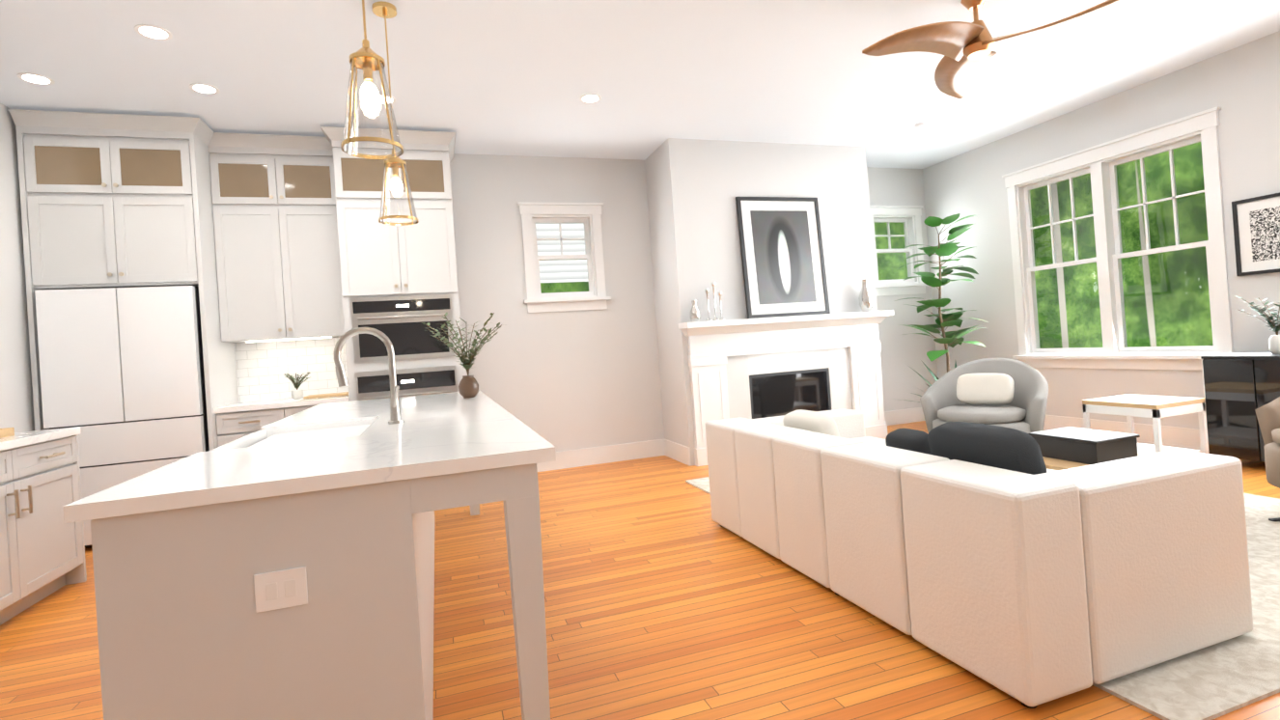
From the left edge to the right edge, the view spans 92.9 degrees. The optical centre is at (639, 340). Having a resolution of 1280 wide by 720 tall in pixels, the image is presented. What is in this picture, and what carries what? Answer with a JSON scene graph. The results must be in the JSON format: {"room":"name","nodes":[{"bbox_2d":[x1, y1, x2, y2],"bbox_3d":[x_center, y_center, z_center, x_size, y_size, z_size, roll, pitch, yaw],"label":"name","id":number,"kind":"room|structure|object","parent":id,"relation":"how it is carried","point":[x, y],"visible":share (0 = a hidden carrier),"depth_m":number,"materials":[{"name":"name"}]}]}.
{"room":"living room","nodes":[
{"label":"living room","id":0,"kind":"room"},
{"bbox_2d":[0,103,34,432],"bbox_3d":[-3.010,-0.163,0.270,0.150,3.100,9.850,-4,0,-19],"label":"wall","id":1,"kind":"structure","parent":0,"point":[16,407],"depth_m":4.12,"materials":[{"name":"paint"}]},
{"bbox_2d":[0,420,1279,719],"bbox_3d":[1.204,1.157,1.645,9.130,0.100,10.150,-4,0,-19],"label":"floor","id":2,"kind":"structure","parent":0,"point":[666,597],"depth_m":2.51,"materials":[{"name":"brown wood"}]},
{"bbox_2d":[0,445,34,625],"bbox_3d":[-3.339,0.986,2.705,0.629,0.875,0.631,-4,0,-19],"label":"base cabinet","id":3,"kind":"object","parent":2,"relation":"on","point":[16,583],"depth_m":3.04,"materials":[{"name":"paint"}]},
{"bbox_2d":[23,434,86,604],"bbox_3d":[-3.506,1.000,3.204,0.629,0.875,0.651,-4,0,-19],"label":"base cabinet","id":4,"kind":"object","parent":2,"relation":"on","point":[41,549],"depth_m":3.37,"materials":[{"name":"paint"}]},
{"bbox_2d":[0,426,80,449],"bbox_3d":[-3.441,0.536,2.956,0.653,0.040,1.148,-4,0,-19],"label":"countertop","id":5,"kind":"structure","parent":4,"relation":"on","point":[26,438],"depth_m":3.26,"materials":[{"name":"white stone"}]},
{"bbox_2d":[0,427,14,438],"bbox_3d":[-3.482,0.495,2.916,0.420,0.045,0.660,-4,0,-19],"label":"tray","id":6,"kind":"object","parent":5,"relation":"on","point":[7,431],"visible":1,"depth_m":3.24,"materials":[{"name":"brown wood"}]},
{"bbox_2d":[26,282,231,547],"bbox_3d":[-3.796,0.546,4.620,0.985,1.835,0.663,-4,0,-19],"label":"refrigerator","id":7,"kind":"object","parent":2,"relation":"on","point":[194,285],"depth_m":4.33,"materials":[{"name":"paint"}]},
{"bbox_2d":[212,406,293,449],"bbox_3d":[-3.027,0.976,4.952,0.517,0.875,0.599,-4,0,-19],"label":"base cabinet","id":8,"kind":"object","parent":2,"relation":"on","point":[226,428],"depth_m":4.64,"materials":[{"name":"paint"}]},
{"bbox_2d":[212,394,347,414],"bbox_3d":[-2.865,0.506,5.010,0.920,0.040,0.618,-4,0,-19],"label":"countertop","id":9,"kind":"structure","parent":8,"relation":"on","point":[264,403],"depth_m":4.75,"materials":[{"name":"white stone"}]},
{"bbox_2d":[284,371,309,399],"bbox_3d":[-2.859,0.374,5.084,0.204,0.222,0.206,-4,0,-19],"label":"potted plant","id":10,"kind":"object","parent":9,"relation":"on","point":[296,394],"visible":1,"depth_m":5.06,"materials":[{"name":"plant"}]},
{"bbox_2d":[304,391,348,399],"bbox_3d":[-2.632,0.460,5.142,0.330,0.020,0.260,-4,0,-19],"label":"cutting board","id":11,"kind":"object","parent":9,"relation":"on","point":[326,395],"visible":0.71,"depth_m":5.04,"materials":[{"name":"brown wood"}]},
{"bbox_2d":[293,402,330,414],"bbox_3d":[-2.646,0.950,5.081,0.517,0.875,0.599,-4,0,-19],"label":"base cabinet","id":12,"kind":"object","parent":2,"relation":"on","point":[296,409],"depth_m":4.77,"materials":[{"name":"paint"}]},
{"bbox_2d":[90,419,550,719],"bbox_3d":[-1.244,0.843,2.955,1.066,0.875,3.068,-4,0,-19],"label":"kitchen island","id":13,"kind":"object","parent":2,"relation":"on","point":[282,569],"depth_m":1.49,"materials":[{"name":"paint"}]},
{"bbox_2d":[63,389,556,523],"bbox_3d":[-1.238,0.386,2.974,1.085,0.037,3.110,-4,0,-19],"label":"island countertop","id":14,"kind":"structure","parent":13,"relation":"on","point":[439,435],"depth_m":1.71,"materials":[{"name":"white stone"}]},
{"bbox_2d":[335,331,403,423],"bbox_3d":[-1.135,0.163,2.545,0.250,0.390,0.115,-4,0,-19],"label":"faucet","id":15,"kind":"object","parent":14,"relation":"on","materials":[{"name":"silver metal"}]},
{"bbox_2d":[421,312,501,397],"bbox_3d":[-1.106,0.081,3.869,0.510,0.560,0.532,-4,0,-19],"label":"potted plant","id":16,"kind":"object","parent":14,"relation":"on","point":[468,386],"visible":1,"depth_m":3.85,"materials":[{"name":"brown plant"}]},
{"bbox_2d":[328,136,464,401],"bbox_3d":[-2.047,-0.145,5.309,0.900,2.979,0.604,-4,0,-19],"label":"tall cabinet","id":17,"kind":"object","parent":2,"relation":"on","point":[394,280],"depth_m":5.03,"materials":[{"name":"paint"}]},
{"bbox_2d":[678,309,893,466],"bbox_3d":[1.532,0.431,5.990,2.310,1.345,0.215,-4,0,-19],"label":"fireplace","id":18,"kind":"object","parent":2,"relation":"on","point":[760,368],"visible":0.69,"depth_m":6.03,"materials":[{"name":"paint"}]},
{"bbox_2d":[690,300,700,321],"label":"mantel decor","id":19,"kind":"object","parent":18,"relation":"on","point":[694,312],"depth_m":5.63,"materials":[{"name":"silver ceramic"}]},
{"bbox_2d":[704,282,724,321],"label":"mantel decor","id":20,"kind":"object","parent":18,"relation":"on","point":[719,293],"depth_m":5.73,"materials":[{"name":"white ceramic"}]},
{"bbox_2d":[735,196,830,318],"bbox_3d":[1.427,-0.836,6.048,0.920,1.200,0.101,-4,0,-19],"label":"framed picture","id":21,"kind":"object","parent":18,"relation":"on","point":[782,257],"visible":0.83,"depth_m":6.04},
{"bbox_2d":[858,279,873,311],"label":"mantel decor","id":22,"kind":"object","parent":18,"relation":"on","point":[866,299],"depth_m":6.24,"materials":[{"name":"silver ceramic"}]},
{"bbox_2d":[893,360,956,402],"bbox_3d":[3.118,0.593,6.095,1.240,0.806,0.990,-4,0,-19],"label":"agave plant","id":23,"kind":"object","parent":2,"relation":"on","point":[934,376],"visible":0.12,"depth_m":6.34,"materials":[{"name":"green plant"}]},
{"bbox_2d":[894,213,985,372],"bbox_3d":[3.338,-0.175,6.724,0.957,2.314,1.011,-4,0,-19],"label":"fig tree","id":24,"kind":"object","parent":2,"relation":"on","point":[944,320],"visible":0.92,"depth_m":6.64,"materials":[{"name":"green plant"}]},
{"bbox_2d":[685,476,1279,719],"bbox_3d":[2.239,1.040,3.825,2.730,0.012,3.580,-4,0,-19],"label":"area rug","id":25,"kind":"object","parent":2,"relation":"on","point":[1217,680],"visible":0.22,"depth_m":1.96,"materials":[{"name":"white fabric"}]},
{"bbox_2d":[705,408,1253,708],"bbox_3d":[1.280,0.719,2.996,1.070,0.778,2.196,-4,0,-19],"label":"sofa","id":26,"kind":"object","parent":25,"relation":"on","point":[1004,559],"visible":1,"depth_m":2.05,"materials":[{"name":"white fabric"}]},
{"bbox_2d":[919,357,1048,433],"bbox_3d":[2.693,0.586,4.736,0.817,0.866,0.868,-4,0,-19],"label":"armchair","id":27,"kind":"object","parent":25,"relation":"on","point":[1006,392],"visible":0.75,"depth_m":4.72,"materials":[{"name":"fabric"}]},
{"bbox_2d":[1042,449,1154,471],"bbox_3d":[2.396,0.828,3.346,0.650,0.410,1.100,-4,0,-19],"label":"coffee table","id":28,"kind":"object","parent":25,"relation":"on","point":[1055,463],"depth_m":3.15,"materials":[{"name":"brown wood"}]},
{"bbox_2d":[1028,426,1140,464],"bbox_3d":[2.378,0.560,3.268,0.320,0.124,0.370,-4,0,-19],"label":"decorative box","id":29,"kind":"object","parent":28,"relation":"on","point":[1087,446],"visible":0.83,"depth_m":3.15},
{"bbox_2d":[1254,396,1279,521],"bbox_3d":[3.646,0.507,3.025,0.820,0.876,0.879,-4,0,-19],"label":"armchair","id":30,"kind":"object","parent":25,"relation":"on","point":[1268,417],"visible":0.85,"depth_m":3.27,"materials":[{"name":"beige fabric"}]},
{"bbox_2d":[1082,393,1208,453],"bbox_3d":[3.644,0.687,4.401,0.500,0.530,0.500,-4,0,-19],"label":"side table","id":31,"kind":"object","parent":2,"relation":"on","point":[1155,408],"visible":0.69,"depth_m":4.25,"materials":[{"name":"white wood"}]},
{"bbox_2d":[1200,352,1279,462],"bbox_3d":[4.504,0.492,4.304,0.450,0.800,0.620,-4,0,-19],"label":"base cabinet","id":32,"kind":"object","parent":2,"relation":"on","point":[1240,388],"visible":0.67,"depth_m":4.33,"materials":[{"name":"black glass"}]},
{"bbox_2d":[1234,295,1279,354],"bbox_3d":[4.452,-0.123,4.275,0.399,0.430,0.466,-4,0,-19],"label":"plant","id":33,"kind":"object","parent":32,"relation":"on","point":[1274,344],"visible":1,"depth_m":4.28,"materials":[{"name":"green plant"}]},
{"bbox_2d":[0,0,1279,168],"bbox_3d":[0.985,-2.035,1.660,9.130,0.100,10.150,-4,0,-19],"label":"ceiling","id":34,"kind":"structure","parent":0,"point":[508,77],"depth_m":4.18,"materials":[{"name":"paint"}]},
{"bbox_2d":[16,72,55,84],"bbox_3d":[-3.793,-1.643,3.820,0.169,0.005,0.169,-4,0,-43],"label":"recessed light","id":35,"kind":"object","parent":34,"relation":"in","point":[34,78],"depth_m":3.81,"materials":[{"name":"paint"}]},
{"bbox_2d":[134,24,172,40],"bbox_3d":[-2.712,-1.719,3.393,0.169,0.005,0.169,-4,0,-28],"label":"recessed light","id":36,"kind":"object","parent":34,"relation":"in","point":[153,32],"depth_m":3.39,"materials":[{"name":"paint"}]},
{"bbox_2d":[188,83,219,94],"bbox_3d":[-2.941,-1.700,4.107,0.169,0.005,0.169,-4,0,-25],"label":"recessed light","id":37,"kind":"object","parent":34,"relation":"in","point":[201,88],"depth_m":4.10,"materials":[{"name":"paint"}]},
{"bbox_2d":[340,0,403,159],"bbox_3d":[-0.989,-1.260,2.164,0.203,1.170,0.203,-4,0,-19],"label":"pendant light","id":38,"kind":"object","parent":34,"relation":"hanging from","point":[367,60],"visible":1,"depth_m":2.15,"materials":[{"name":"gold metal"}]},
{"bbox_2d":[378,94,395,104],"bbox_3d":[-1.882,-1.771,4.464,0.169,0.005,0.169,-4,0,-43],"label":"recessed light","id":39,"kind":"object","parent":34,"relation":"in","point":[393,99],"depth_m":4.47,"materials":[{"name":"paint"}]},
{"bbox_2d":[371,0,418,225],"bbox_3d":[-1.351,-1.229,3.308,0.203,1.170,0.203,-4,0,-19],"label":"pendant light","id":40,"kind":"object","parent":34,"relation":"hanging from","point":[384,10],"visible":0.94,"depth_m":3.30,"materials":[{"name":"gold metal"}]},
{"bbox_2d":[579,93,601,103],"bbox_3d":[-0.384,-1.873,4.705,0.169,0.005,0.169,-4,0,-43],"label":"recessed light","id":41,"kind":"object","parent":34,"relation":"in","point":[589,97],"depth_m":4.70,"materials":[{"name":"paint"}]},
{"bbox_2d":[914,121,928,129],"bbox_3d":[2.706,-2.068,5.851,0.119,0.030,0.119,-4,0,-19],"label":"recessed light","id":42,"kind":"object","parent":34,"relation":"in","point":[920,125],"depth_m":5.82,"materials":[{"name":"paint"}]},
{"bbox_2d":[862,0,1125,98],"bbox_3d":[1.899,-1.868,3.532,1.218,0.340,1.291,-4,0,-19],"label":"ceiling fan","id":43,"kind":"object","parent":34,"relation":"hanging from","point":[964,48],"visible":1,"depth_m":3.54,"materials":[{"name":"brown wood"}]},
{"bbox_2d":[449,153,937,451],"bbox_3d":[-0.446,-0.311,6.250,8.530,3.100,0.150,-4,0,-19],"label":"wall","id":44,"kind":"structure","parent":0,"point":[564,380],"depth_m":6.12,"materials":[{"name":"paint"}]},
{"bbox_2d":[19,124,127,286],"bbox_3d":[-4.093,-0.934,4.614,0.547,1.129,0.664,-4,0,-19],"label":"upper cabinet","id":45,"kind":"object","parent":44,"relation":"attached to","point":[71,176],"depth_m":4.30,"materials":[{"name":"paint"}]},
{"bbox_2d":[119,128,216,290],"bbox_3d":[-3.684,-0.962,4.752,0.547,1.129,0.664,-4,0,-19],"label":"upper cabinet","id":46,"kind":"object","parent":44,"relation":"attached to","point":[166,176],"depth_m":4.48,"materials":[{"name":"paint"}]},
{"bbox_2d":[204,143,297,344],"bbox_3d":[-3.186,-0.779,5.074,0.517,1.559,0.359,-4,0,-19],"label":"upper cabinet","id":47,"kind":"object","parent":44,"relation":"attached to","point":[249,218],"depth_m":4.91,"materials":[{"name":"paint"}]},
{"bbox_2d":[281,147,343,340],"bbox_3d":[-2.805,-0.805,5.203,0.517,1.559,0.359,-4,0,-19],"label":"upper cabinet","id":48,"kind":"object","parent":44,"relation":"attached to","point":[308,170],"depth_m":5.05,"materials":[{"name":"paint"}]},
{"bbox_2d":[517,201,611,312],"bbox_3d":[-0.770,-0.834,6.121,0.870,1.077,0.215,-4,0,-19],"label":"window","id":49,"kind":"structure","parent":44,"relation":"in","point":[588,216],"depth_m":6.09,"materials":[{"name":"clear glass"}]},
{"bbox_2d":[536,407,925,472],"bbox_3d":[1.163,1.047,6.319,5.584,0.170,0.670,-4,0,-19],"label":"baseboard","id":50,"kind":"structure","parent":44,"relation":"attached to","point":[578,458],"depth_m":6.17,"materials":[{"name":"white wood"}]},
{"bbox_2d":[869,205,927,296],"bbox_3d":[3.088,-1.093,7.421,0.870,1.077,0.215,-4,0,-19],"label":"window","id":51,"kind":"structure","parent":44,"relation":"in","point":[908,217],"depth_m":7.44,"materials":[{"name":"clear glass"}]},
{"bbox_2d":[644,138,876,465],"bbox_3d":[1.330,-0.432,6.416,2.250,3.100,0.670,-4,0,-19],"label":"wall","id":52,"kind":"structure","parent":0,"point":[695,187],"depth_m":6.00,"materials":[{"name":"paint"}]},
{"bbox_2d":[922,30,1279,429],"bbox_3d":[5.199,-0.715,3.035,0.150,3.100,9.850,-4,0,-19],"label":"wall","id":53,"kind":"structure","parent":0,"point":[1239,86],"depth_m":5.52,"materials":[{"name":"paint"}]},
{"bbox_2d":[1001,106,1233,370],"bbox_3d":[4.298,-0.767,5.599,0.215,2.042,1.890,-4,0,-19],"label":"window","id":54,"kind":"structure","parent":53,"relation":"in","point":[1100,162],"depth_m":5.54,"materials":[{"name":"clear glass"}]},
{"bbox_2d":[1043,415,1208,450],"bbox_3d":[5.219,0.752,3.001,0.020,0.170,9.550,-4,0,-19],"label":"baseboard","id":55,"kind":"structure","parent":53,"relation":"attached to","point":[1181,437],"depth_m":5.35,"materials":[{"name":"white wood"}]},
{"bbox_2d":[1231,192,1279,276],"bbox_3d":[4.642,-0.785,4.386,0.030,0.570,0.560,-4,0,-19],"label":"picture","id":56,"kind":"object","parent":53,"relation":"attached to","point":[1256,221],"visible":0.91,"depth_m":4.52},
{"label":"outside","id":57,"kind":"structure","parent":0,"visible":0},
{"bbox_2d":[535,222,587,282],"bbox_3d":[-1.975,-3.213,8.376,5.100,4.880,0.001,-4,0,-19],"label":"neighbor house","id":58,"kind":"structure","parent":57,"point":[559,266],"depth_m":8.61,"materials":[{"name":"white"}]},
{"bbox_2d":[540,222,907,293],"bbox_3d":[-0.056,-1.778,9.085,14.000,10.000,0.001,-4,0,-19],"label":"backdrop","id":59,"kind":"structure","parent":57,"point":[895,228],"depth_m":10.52,"materials":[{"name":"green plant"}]},
{"bbox_2d":[1029,141,1213,348],"bbox_3d":[7.507,-2.314,5.673,0.001,10.000,23.000,-4,0,-19],"label":"window panes","id":60,"kind":"structure","parent":57,"point":[1168,267],"depth_m":8.22,"materials":[{"name":"clear glass"}]}
]}

